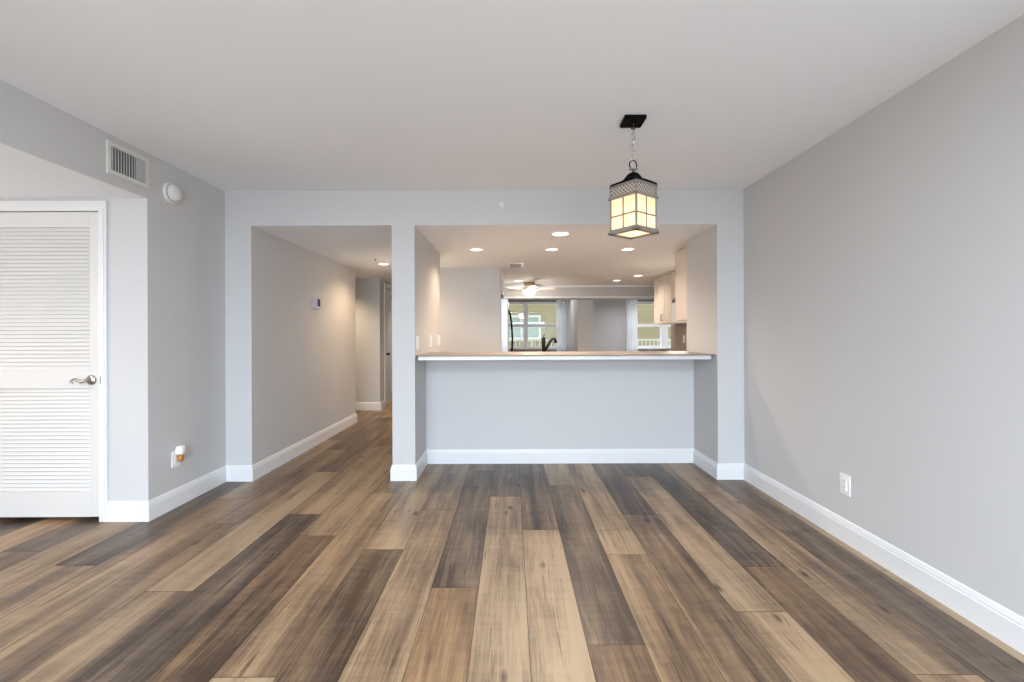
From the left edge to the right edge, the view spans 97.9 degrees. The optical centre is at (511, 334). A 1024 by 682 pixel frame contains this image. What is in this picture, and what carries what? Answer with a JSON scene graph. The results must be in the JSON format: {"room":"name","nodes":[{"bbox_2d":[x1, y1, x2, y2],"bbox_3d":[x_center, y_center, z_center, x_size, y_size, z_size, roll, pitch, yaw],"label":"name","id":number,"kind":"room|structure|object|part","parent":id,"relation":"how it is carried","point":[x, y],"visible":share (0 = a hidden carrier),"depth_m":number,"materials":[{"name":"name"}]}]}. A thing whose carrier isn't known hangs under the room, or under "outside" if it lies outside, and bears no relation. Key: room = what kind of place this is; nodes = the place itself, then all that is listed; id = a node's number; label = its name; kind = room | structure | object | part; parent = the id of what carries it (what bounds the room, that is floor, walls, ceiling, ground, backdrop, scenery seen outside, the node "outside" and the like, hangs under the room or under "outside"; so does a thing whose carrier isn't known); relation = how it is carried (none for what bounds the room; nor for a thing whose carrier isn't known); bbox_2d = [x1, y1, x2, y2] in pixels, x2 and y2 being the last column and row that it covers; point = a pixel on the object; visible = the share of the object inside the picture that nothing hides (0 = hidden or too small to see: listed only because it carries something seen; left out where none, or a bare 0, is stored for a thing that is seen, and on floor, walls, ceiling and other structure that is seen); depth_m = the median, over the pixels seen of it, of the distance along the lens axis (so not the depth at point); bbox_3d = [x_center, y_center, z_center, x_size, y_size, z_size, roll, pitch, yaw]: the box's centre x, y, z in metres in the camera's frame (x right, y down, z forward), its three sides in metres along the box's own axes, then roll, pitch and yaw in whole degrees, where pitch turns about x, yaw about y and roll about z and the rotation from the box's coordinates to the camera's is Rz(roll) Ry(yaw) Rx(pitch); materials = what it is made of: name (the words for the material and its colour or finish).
{"room":"empty dining room","nodes":[
{"label":"empty dining room","id":0,"kind":"room"},
{"bbox_2d":[0,198,129,500],"bbox_3d":[-3.414,0.170,3.015,1.770,2.138,0.120,0,0,0],"label":"wall","id":1,"kind":"structure","parent":0,"point":[117,208],"depth_m":2.96,"materials":[{"name":"paint"}]},
{"bbox_2d":[0,201,108,521],"bbox_3d":[-3.149,0.179,2.986,0.956,2.118,0.179,0,0,0],"label":"door","id":2,"kind":"structure","parent":1,"relation":"in","point":[54,254],"depth_m":2.96,"materials":[{"name":"white paint"}]},
{"bbox_3d":[-3.136,0.699,2.966,0.696,0.686,0.016,0,0,0],"label":"louver panel","id":3,"kind":"part","parent":2,"relation":"part of","materials":[{"name":"white paint"}]},
{"bbox_3d":[-3.140,-0.237,2.966,0.696,0.946,0.016,0,0,0],"label":"louver panel","id":4,"kind":"part","parent":2,"relation":"part of","materials":[{"name":"white paint"}]},
{"bbox_3d":[-2.829,0.302,2.908,0.106,0.041,0.023,0,0,0],"label":"lever","id":5,"kind":"part","parent":2,"relation":"part of","materials":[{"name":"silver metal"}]},
{"bbox_2d":[107,501,148,521],"bbox_3d":[-2.529,1.169,2.948,0.276,0.134,0.014,0,0,0],"label":"baseboard","id":6,"kind":"structure","parent":1,"relation":"attached to","point":[117,511],"depth_m":2.94,"materials":[{"name":"white paint"}]},
{"bbox_2d":[0,80,225,500],"bbox_3d":[-2.470,-0.065,0.329,0.120,2.600,6.857,0,0,0],"label":"wall","id":7,"kind":"structure","parent":0,"point":[177,251],"depth_m":3.10,"materials":[{"name":"paint"}]},
{"bbox_2d":[106,139,149,188],"bbox_3d":[-2.399,-1.063,2.806,0.030,0.198,0.308,0,0,0],"label":"air vent","id":8,"kind":"object","parent":7,"relation":"in","point":[131,167],"visible":1,"depth_m":2.79,"materials":[{"name":"metal"}]},
{"bbox_2d":[162,182,181,203],"bbox_3d":[-2.383,-0.999,3.155,0.061,0.152,0.152,0,0,0],"label":"smoke detector","id":9,"kind":"object","parent":7,"relation":"attached to","point":[172,193],"visible":1,"depth_m":3.12,"materials":[{"name":"white plastic"}]},
{"bbox_2d":[172,451,179,467],"bbox_3d":[-2.402,0.890,3.196,0.010,0.116,0.078,0,0,0],"label":"wall outlet","id":10,"kind":"object","parent":7,"relation":"attached to","point":[175,463],"visible":0.73,"depth_m":3.18,"materials":[{"name":"white plastic"}]},
{"bbox_2d":[175,445,184,460],"bbox_3d":[-2.371,0.849,3.192,0.053,0.108,0.044,0,0,0],"label":"air freshener","id":11,"kind":"object","parent":10,"relation":"attached to","point":[179,450],"visible":1,"depth_m":3.17,"materials":[{"name":"white plastic"}]},
{"bbox_2d":[177,455,183,460],"bbox_3d":[-2.369,0.879,3.192,0.040,0.048,0.040,0,0,0],"label":"oil bottle","id":12,"kind":"object","parent":11,"relation":"on","point":[180,457],"depth_m":3.18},
{"bbox_2d":[149,413,356,521],"bbox_3d":[-2.348,1.168,4.609,0.354,0.134,3.336,0,0,0],"label":"baseboard","id":13,"kind":"structure","parent":7,"relation":"attached to","point":[168,501],"depth_m":3.72,"materials":[{"name":"white paint"}]},
{"bbox_2d":[225,226,355,464],"bbox_3d":[-2.359,0.160,5.010,0.340,2.150,2.505,0,0,0],"label":"wall","id":14,"kind":"structure","parent":0,"point":[291,363],"depth_m":4.26,"materials":[{"name":"paint"}]},
{"bbox_2d":[312,297,320,308],"bbox_3d":[-2.177,-0.352,4.986,0.028,0.124,0.170,0,0,0],"label":"thermostat","id":15,"kind":"object","parent":14,"relation":"attached to","point":[316,302],"visible":1,"depth_m":4.95,"materials":[{"name":"white plastic"}]},
{"bbox_2d":[0,143,715,285],"bbox_3d":[0.646,-1.145,4.010,9.900,0.462,14.220,0,0,0],"label":"ceiling","id":16,"kind":"structure","parent":0,"point":[588,255],"depth_m":4.50,"materials":[{"name":"paint"}]},
{"bbox_2d":[469,248,483,250],"bbox_3d":[-0.379,-0.918,4.826,0.160,0.009,0.160,0,0,0],"label":"recessed light","id":17,"kind":"object","parent":16,"relation":"in","point":[471,249],"visible":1,"depth_m":4.81,"materials":[{"name":"white plastic"}]},
{"bbox_2d":[507,263,523,267],"bbox_3d":[0.054,-0.918,5.955,0.215,0.018,0.360,0,0,0],"label":"ceiling vent","id":18,"kind":"object","parent":16,"relation":"in","point":[510,265],"visible":1,"depth_m":5.91,"materials":[{"name":"white plastic"}]},
{"bbox_2d":[506,282,555,296],"bbox_3d":[0.343,-0.799,7.918,0.878,0.252,0.892,0,0,0],"label":"ceiling fan","id":19,"kind":"object","parent":16,"relation":"hanging from","point":[530,289],"visible":1,"depth_m":7.85,"materials":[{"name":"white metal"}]},
{"bbox_3d":[0.319,-0.737,7.930,0.260,0.127,0.260,0,0,0],"label":"lamp shade","id":20,"kind":"part","parent":19,"relation":"part of","materials":[{"name":"white glass"}]},
{"bbox_3d":[0.623,-0.816,7.898,0.312,0.038,0.122,0,0,6],"label":"blade","id":21,"kind":"part","parent":19,"relation":"part of","materials":[{"name":"white wood"}]},
{"bbox_2d":[545,248,558,250],"bbox_3d":[0.439,-0.921,4.833,0.160,0.009,0.160,0,0,0],"label":"recessed light","id":22,"kind":"object","parent":16,"relation":"in","point":[546,249],"visible":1,"depth_m":4.83,"materials":[{"name":"white plastic"}]},
{"bbox_2d":[550,231,570,235],"bbox_3d":[0.448,-0.921,4.088,0.191,0.009,0.191,0,0,0],"label":"recessed light","id":23,"kind":"object","parent":16,"relation":"in","point":[557,233],"visible":1,"depth_m":4.07,"materials":[{"name":"white plastic"}]},
{"bbox_2d":[552,233,567,235],"bbox_3d":[0.448,-0.922,4.088,0.149,0.005,0.149,0,0,0],"label":"diffuser","id":24,"kind":"object","parent":23,"relation":"attached to","point":[553,234],"depth_m":4.10,"materials":[{"name":"white plastic"}]},
{"bbox_2d":[620,248,634,250],"bbox_3d":[1.262,-0.924,4.843,0.160,0.009,0.160,0,0,0],"label":"recessed light","id":25,"kind":"object","parent":16,"relation":"in","point":[621,249],"visible":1,"depth_m":4.84,"materials":[{"name":"white plastic"}]},
{"bbox_2d":[355,278,391,401],"bbox_3d":[-2.418,0.160,8.441,1.815,2.150,4.102,0,0,36],"label":"wall","id":26,"kind":"structure","parent":0,"point":[369,292],"depth_m":7.27,"materials":[{"name":"paint"}]},
{"bbox_2d":[356,400,384,409],"bbox_3d":[-3.211,1.171,7.379,2.170,0.134,0.242,0,0,0],"label":"baseboard","id":27,"kind":"structure","parent":26,"relation":"attached to","point":[359,405],"depth_m":7.26,"materials":[{"name":"white paint"}]},
{"bbox_2d":[384,283,391,407],"bbox_3d":[-2.140,0.182,7.980,0.108,2.105,0.950,0,0,0],"label":"door","id":28,"kind":"structure","parent":26,"relation":"in","point":[387,294],"depth_m":7.75,"materials":[{"name":"white paint"}]},
{"bbox_2d":[392,225,439,464],"bbox_3d":[-0.910,0.154,4.430,0.191,2.150,1.346,0,0,0],"label":"wall","id":29,"kind":"structure","parent":0,"point":[415,262],"depth_m":3.76,"materials":[{"name":"paint"}]},
{"bbox_2d":[390,450,427,480],"bbox_3d":[-0.906,1.163,4.421,0.220,0.134,1.358,0,0,0],"label":"baseboard","id":30,"kind":"structure","parent":29,"relation":"attached to","point":[397,472],"depth_m":3.74,"materials":[{"name":"white paint"}]},
{"bbox_2d":[416,336,418,348],"bbox_3d":[-0.810,0.070,3.851,0.010,0.115,0.098,0,0,0],"label":"light switch","id":31,"kind":"object","parent":29,"relation":"attached to","point":[417,337],"visible":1,"depth_m":3.82,"materials":[{"name":"white plastic"}]},
{"bbox_2d":[429,335,431,346],"bbox_3d":[-0.810,0.066,4.470,0.010,0.115,0.110,0,0,0],"label":"light switch","id":32,"kind":"object","parent":29,"relation":"attached to","point":[430,336],"visible":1,"depth_m":4.44,"materials":[{"name":"white plastic"}]},
{"bbox_2d":[437,335,439,345],"bbox_3d":[-0.810,0.065,4.975,0.010,0.115,0.150,0,0,0],"label":"light switch","id":33,"kind":"object","parent":29,"relation":"attached to","point":[438,336],"visible":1,"depth_m":4.93,"materials":[{"name":"white plastic"}]},
{"bbox_2d":[440,268,500,351],"bbox_3d":[-0.748,0.154,8.584,1.202,2.150,4.832,0,0,0],"label":"wall","id":34,"kind":"structure","parent":0,"point":[470,298],"depth_m":6.17,"materials":[{"name":"paint"}]},
{"bbox_2d":[501,270,503,297],"bbox_3d":[-0.560,-0.738,6.742,0.885,0.352,0.915,0,0,0],"label":"upper cabinet","id":35,"kind":"object","parent":34,"relation":"attached to","point":[502,273],"visible":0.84,"depth_m":6.29,"materials":[{"name":"beige paint"}]},
{"bbox_3d":[-0.128,-0.740,6.514,0.020,0.343,0.452,0,0,0],"label":"door","id":36,"kind":"part","parent":35,"relation":"part of","materials":[{"name":"beige paint"}]},
{"bbox_2d":[225,190,743,462],"bbox_3d":[0.140,-0.074,4.088,5.340,2.600,0.661,0,0,0],"label":"wall","id":37,"kind":"structure","parent":0,"point":[522,207],"depth_m":3.76,"materials":[{"name":"paint"}]},
{"bbox_2d":[226,465,252,481],"bbox_3d":[-2.288,1.168,3.750,0.234,0.134,0.014,0,0,0],"label":"baseboard","id":38,"kind":"structure","parent":37,"relation":"attached to","point":[235,473],"depth_m":3.74,"materials":[{"name":"white paint"}]},
{"bbox_2d":[499,202,504,207],"bbox_3d":[-0.080,-1.091,3.739,0.056,0.056,0.036,0,0,0],"label":"sprinkler","id":39,"kind":"object","parent":37,"relation":"attached to","point":[501,204],"visible":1,"depth_m":3.75,"materials":[{"name":"white plastic"}]},
{"bbox_2d":[675,248,686,320],"bbox_3d":[2.262,-0.541,4.732,0.844,0.768,0.616,0,0,0],"label":"upper cabinet","id":40,"kind":"object","parent":37,"relation":"attached to","point":[680,256],"visible":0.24,"depth_m":4.88,"materials":[{"name":"beige paint"}]},
{"bbox_3d":[2.057,-0.548,5.030,0.412,0.743,0.020,0,0,0],"label":"door","id":41,"kind":"part","parent":40,"relation":"part of","materials":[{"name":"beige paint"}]},
{"bbox_2d":[0,402,1023,681],"bbox_3d":[0.744,1.283,3.950,10.079,0.120,14.100,0,0,0],"label":"floor","id":42,"kind":"structure","parent":0,"point":[322,566],"depth_m":2.18,"materials":[{"name":"brown wood"}]},
{"bbox_2d":[501,298,512,351],"bbox_3d":[-0.476,0.357,6.750,1.006,1.742,0.900,0,0,0],"label":"refrigerator","id":43,"kind":"object","parent":42,"relation":"on","point":[505,312],"visible":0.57,"depth_m":6.30,"materials":[{"name":"metal"}]},
{"bbox_3d":[-0.102,0.322,6.526,0.113,1.668,0.445,0,0,0],"label":"door","id":44,"kind":"part","parent":43,"relation":"part of","materials":[{"name":"metal"}]},
{"bbox_3d":[-0.102,0.322,6.974,0.113,1.668,0.445,0,0,0],"label":"door","id":45,"kind":"part","parent":43,"relation":"part of","materials":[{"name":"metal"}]},
{"bbox_3d":[-0.018,0.066,6.700,0.089,0.892,0.027,0,0,0],"label":"door handle","id":46,"kind":"part","parent":43,"relation":"part of","materials":[{"name":"black metal"}]},
{"bbox_3d":[2.373,0.779,6.232,0.630,0.875,2.395,0,0,0],"label":"base cabinet","id":47,"kind":"object","parent":42,"relation":"on","visible":0},
{"bbox_2d":[671,347,686,350],"bbox_3d":[0.941,0.280,5.912,3.500,0.135,3.075,0,0,0],"label":"countertop","id":48,"kind":"structure","parent":47,"relation":"on","point":[672,348],"depth_m":7.11,"materials":[{"name":"stone"}]},
{"bbox_2d":[542,334,556,351],"bbox_3d":[0.402,0.153,4.750,0.180,0.324,0.060,0,0,0],"label":"kitchen faucet","id":49,"kind":"object","parent":48,"relation":"on","point":[544,349],"visible":0.76,"depth_m":4.74,"materials":[{"name":"brown metal"}]},
{"bbox_3d":[0.415,0.109,4.750,0.154,0.158,0.037,0,0,0],"label":"spout","id":50,"kind":"part","parent":49,"relation":"part of","materials":[{"name":"brown metal"}]},
{"bbox_2d":[0,0,1023,190],"bbox_3d":[-0.231,-1.293,0.329,4.368,0.160,6.857,0,0,0],"label":"ceiling","id":51,"kind":"structure","parent":0,"point":[233,95],"depth_m":2.11,"materials":[{"name":"paint"}]},
{"bbox_2d":[608,114,658,239],"bbox_3d":[0.689,-0.892,2.525,0.206,0.650,0.206,0,0,-37],"label":"pendant lantern","id":52,"kind":"object","parent":51,"relation":"hanging from","point":[633,199],"visible":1,"depth_m":2.47,"materials":[{"name":"black metal"}]},
{"bbox_3d":[0.621,-0.676,2.474,0.002,0.176,0.167,0,0,-37],"label":"glass panel","id":53,"kind":"part","parent":52,"relation":"part of","materials":[{"name":"beige glass"}]},
{"bbox_3d":[0.688,-1.073,2.525,0.022,0.197,0.032,0,0,42],"label":"chain","id":54,"kind":"part","parent":52,"relation":"part of","materials":[{"name":"silver metal"}]},
{"bbox_3d":[0.690,-0.573,2.525,0.153,0.002,0.153,0,0,-37],"label":"glass","id":55,"kind":"part","parent":52,"relation":"part of","materials":[{"name":"beige glass"}]},
{"bbox_3d":[0.689,-0.703,2.525,0.201,0.273,0.201,0,0,-37],"label":"frame","id":56,"kind":"part","parent":52,"relation":"part of","materials":[{"name":"grey metal"}]},
{"bbox_3d":[0.687,-1.207,2.525,0.120,0.020,0.120,0,0,0],"label":"ceiling plate","id":57,"kind":"part","parent":52,"relation":"part of","materials":[{"name":"black metal"}]},
{"bbox_3d":[0.741,-0.677,2.457,0.167,0.176,0.002,0,0,-37],"label":"glass panel","id":58,"kind":"part","parent":52,"relation":"part of","materials":[{"name":"beige glass"}]},
{"bbox_2d":[426,359,693,448],"bbox_3d":[0.463,0.720,4.309,2.550,1.008,0.122,0,0,0],"label":"wall","id":59,"kind":"structure","parent":0,"point":[471,404],"depth_m":4.25,"materials":[{"name":"paint"}]},
{"bbox_2d":[426,448,693,463],"bbox_3d":[0.464,1.157,4.241,2.550,0.134,0.014,0,0,0],"label":"baseboard","id":60,"kind":"structure","parent":59,"relation":"attached to","point":[685,455],"depth_m":4.23,"materials":[{"name":"white paint"}]},
{"bbox_2d":[416,351,715,359],"bbox_3d":[0.461,0.194,4.128,2.544,0.046,0.685,0,0,0],"label":"countertop","id":61,"kind":"structure","parent":59,"relation":"on","point":[585,355],"depth_m":3.81,"materials":[{"name":"stone"}]},
{"bbox_2d":[504,287,653,296],"bbox_3d":[2.172,-0.829,8.665,6.850,0.207,0.430,0,0,0],"label":"beam","id":62,"kind":"structure","parent":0,"point":[559,291],"depth_m":8.45,"materials":[{"name":"paint"}]},
{"bbox_2d":[504,285,653,299],"bbox_3d":[2.172,-0.813,8.658,6.850,0.238,0.465,0,0,0],"label":"trim","id":63,"kind":"structure","parent":62,"relation":"attached to","point":[541,297],"depth_m":8.44,"materials":[{"name":"paint"}]},
{"bbox_2d":[566,300,592,351],"bbox_3d":[1.508,0.145,10.045,0.325,2.150,1.910,0,0,0],"label":"wall pier","id":64,"kind":"object","parent":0,"point":[579,313],"visible":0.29,"depth_m":9.09,"materials":[{"name":"paint"}]},
{"bbox_2d":[509,300,670,351],"bbox_3d":[2.126,0.143,11.060,6.950,2.150,0.120,0,0,0],"label":"wall","id":65,"kind":"structure","parent":0,"point":[609,316],"depth_m":11.00,"materials":[{"name":"paint"}]},
{"bbox_2d":[508,300,556,349],"bbox_3d":[0.369,-0.253,11.010,1.980,1.245,0.160,0,0,0],"label":"window","id":66,"kind":"structure","parent":65,"relation":"in","point":[525,303],"depth_m":10.99,"materials":[{"name":"white plastic"}]},
{"bbox_3d":[0.371,0.355,10.965,1.980,0.030,0.070,0,0,0],"label":"sill","id":67,"kind":"part","parent":66,"relation":"part of","materials":[{"name":"white paint"}]},
{"bbox_2d":[557,300,565,351],"bbox_3d":[1.213,0.153,10.913,0.265,2.077,0.173,0,0,0],"label":"curtain","id":68,"kind":"object","parent":65,"relation":"hanging from","point":[561,304],"visible":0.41,"depth_m":10.87,"materials":[{"name":"white fabric"}]},
{"bbox_2d":[626,300,637,350],"bbox_3d":[2.936,0.146,10.913,0.310,2.077,0.173,0,0,0],"label":"curtain","id":69,"kind":"object","parent":65,"relation":"hanging from","point":[631,305],"visible":0.46,"depth_m":10.86,"materials":[{"name":"white fabric"}]},
{"bbox_2d":[626,300,670,348],"bbox_3d":[3.719,-0.266,11.010,1.800,1.245,0.160,0,0,0],"label":"window","id":70,"kind":"structure","parent":65,"relation":"in","point":[663,327],"depth_m":10.99,"materials":[{"name":"white plastic"}]},
{"bbox_3d":[3.721,0.342,10.965,1.800,0.030,0.070,0,0,0],"label":"sill","id":71,"kind":"part","parent":70,"relation":"part of","materials":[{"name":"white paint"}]},
{"bbox_2d":[743,14,1023,617],"bbox_3d":[2.029,-0.082,0.329,0.142,2.600,6.857,0,0,0],"label":"wall","id":72,"kind":"structure","parent":0,"point":[884,259],"depth_m":2.19,"materials":[{"name":"paint"}]},
{"bbox_2d":[840,472,850,496],"bbox_3d":[1.956,0.881,2.619,0.010,0.120,0.082,0,0,0],"label":"wall outlet","id":73,"kind":"object","parent":72,"relation":"attached to","point":[845,480],"visible":1,"depth_m":2.61,"materials":[{"name":"white plastic"}]},
{"bbox_2d":[693,449,1023,654],"bbox_3d":[1.844,1.152,0.574,0.238,0.134,7.348,0,0,0],"label":"baseboard","id":74,"kind":"structure","parent":72,"relation":"attached to","point":[1007,626],"depth_m":2.27,"materials":[{"name":"white paint"}]},
{"bbox_3d":[4.146,0.135,5.969,2.910,2.150,3.102,0,0,0],"label":"wall","id":75,"kind":"structure","parent":0,"visible":0},
{"bbox_2d":[653,271,686,323],"bbox_3d":[2.503,-0.547,6.970,0.360,0.760,0.830,0,0,0],"label":"upper cabinet","id":76,"kind":"object","parent":75,"relation":"attached to","point":[663,299],"visible":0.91,"depth_m":6.92,"materials":[{"name":"beige paint"}]},
{"bbox_3d":[2.368,-0.534,7.170,0.020,0.728,0.405,0,0,0],"label":"door","id":77,"kind":"part","parent":76,"relation":"part of","materials":[{"name":"beige paint"}]},
{"bbox_3d":[2.515,-0.915,6.971,0.333,0.026,0.829,0,0,0],"label":"cornice","id":78,"kind":"part","parent":76,"relation":"part of","materials":[{"name":"beige paint"}]},
{"bbox_3d":[2.368,-0.534,6.761,0.020,0.728,0.405,0,0,0],"label":"door","id":79,"kind":"part","parent":76,"relation":"part of","materials":[{"name":"beige paint"}]},
{"bbox_2d":[672,271,674,298],"bbox_3d":[2.502,-0.722,6.150,0.360,0.407,0.800,0,0,0],"label":"upper cabinet","id":80,"kind":"object","parent":75,"relation":"attached to","point":[673,273],"visible":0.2,"depth_m":6.49,"materials":[{"name":"beige paint"}]},
{"bbox_2d":[672,299,686,322],"bbox_3d":[2.500,-0.344,6.152,0.367,0.338,0.793,0,0,0],"label":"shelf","id":81,"kind":"object","parent":80,"relation":"attached to","point":[673,300],"visible":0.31,"depth_m":6.47,"materials":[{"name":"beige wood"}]},
{"bbox_3d":[2.362,-0.319,6.263,0.022,0.279,0.565,0,0,0],"label":"door","id":82,"kind":"part","parent":81,"relation":"part of","materials":[{"name":"beige wood"}]},
{"bbox_2d":[671,324,686,347],"bbox_3d":[2.685,0.025,5.965,0.010,0.362,3.070,0,0,0],"label":"backsplash","id":83,"kind":"structure","parent":75,"relation":"attached to","point":[677,331],"depth_m":7.16,"materials":[{"name":"beige tile"}]},
{"label":"outside","id":84,"kind":"structure","parent":0,"visible":0},
{"bbox_2d":[508,304,670,345],"bbox_3d":[3.999,-0.389,21.500,25.000,9.200,6.200,0,0,0],"label":"building","id":85,"kind":"structure","parent":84,"point":[537,313],"depth_m":19.00,"materials":[{"name":"beige"}]},
{"bbox_3d":[0.424,-0.301,18.988,1.450,0.850,0.015,0,0,0],"label":"pane","id":86,"kind":"part","parent":85,"relation":"part of","materials":[{"name":"clear glass"}]},
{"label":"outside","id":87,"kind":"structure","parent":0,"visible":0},
{"bbox_3d":[3.005,1.365,12.160,18.000,0.200,2.080,0,0,0],"label":"walkway slab","id":88,"kind":"object","parent":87,"visible":0},
{"bbox_2d":[509,338,670,345],"bbox_3d":[3.003,0.685,13.000,18.000,1.160,0.080,0,0,0],"label":"balcony railing","id":89,"kind":"object","parent":88,"relation":"on","point":[532,340],"visible":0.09,"depth_m":12.97,"materials":[{"name":"white metal"}]},
{"bbox_3d":[3.001,0.160,13.000,18.000,0.050,0.060,0,0,0],"label":"rail","id":90,"kind":"part","parent":89,"relation":"part of","materials":[{"name":"white metal"}]}
]}

